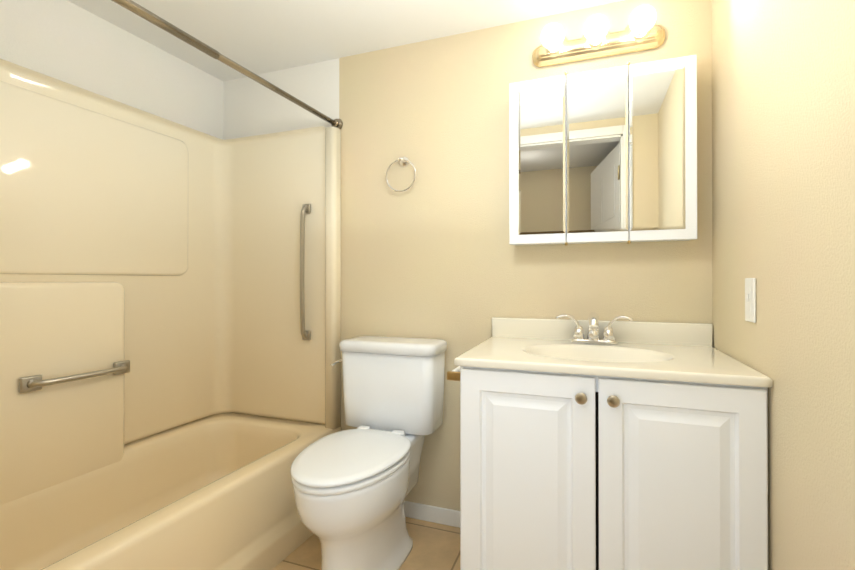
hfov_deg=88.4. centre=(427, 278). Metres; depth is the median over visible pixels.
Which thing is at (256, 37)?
ceiling
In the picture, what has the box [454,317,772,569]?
bathroom vanity
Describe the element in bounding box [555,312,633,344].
faucet
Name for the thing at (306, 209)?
grab rail
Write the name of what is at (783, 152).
wall
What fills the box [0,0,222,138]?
wall
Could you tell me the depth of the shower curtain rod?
1.41 m
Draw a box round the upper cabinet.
[509,55,696,245]
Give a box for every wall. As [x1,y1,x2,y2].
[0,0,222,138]
[223,0,712,510]
[711,0,854,569]
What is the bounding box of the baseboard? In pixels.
[404,501,459,527]
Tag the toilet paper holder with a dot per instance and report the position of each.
(454, 374)
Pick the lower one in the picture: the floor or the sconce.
the floor
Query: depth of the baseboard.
1.90 m
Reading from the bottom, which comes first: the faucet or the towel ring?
the faucet
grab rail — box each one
[19,360,129,392]
[300,204,310,339]
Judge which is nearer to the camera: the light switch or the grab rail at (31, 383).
the light switch
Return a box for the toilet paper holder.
[447,366,459,380]
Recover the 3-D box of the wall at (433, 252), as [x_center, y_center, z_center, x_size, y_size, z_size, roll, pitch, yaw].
[-0.020,0.004,1.993,2.435,2.110,0.100,0,0,20]
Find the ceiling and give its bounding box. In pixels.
[67,0,623,80]
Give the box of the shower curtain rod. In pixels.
[111,0,342,129]
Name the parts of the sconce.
vanity light bulb, vanity light bulb, vanity light bulb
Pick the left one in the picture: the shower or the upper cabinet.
the shower
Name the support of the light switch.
attached to the wall at (783, 152)
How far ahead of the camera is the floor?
1.70 m
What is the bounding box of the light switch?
[745,278,755,322]
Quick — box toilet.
[290,335,446,569]
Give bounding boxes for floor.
[272,517,459,569]
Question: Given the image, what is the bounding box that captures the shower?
[0,58,340,569]
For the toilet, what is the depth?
1.58 m
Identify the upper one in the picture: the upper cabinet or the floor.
the upper cabinet
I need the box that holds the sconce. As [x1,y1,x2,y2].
[532,5,665,67]
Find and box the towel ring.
[386,157,415,191]

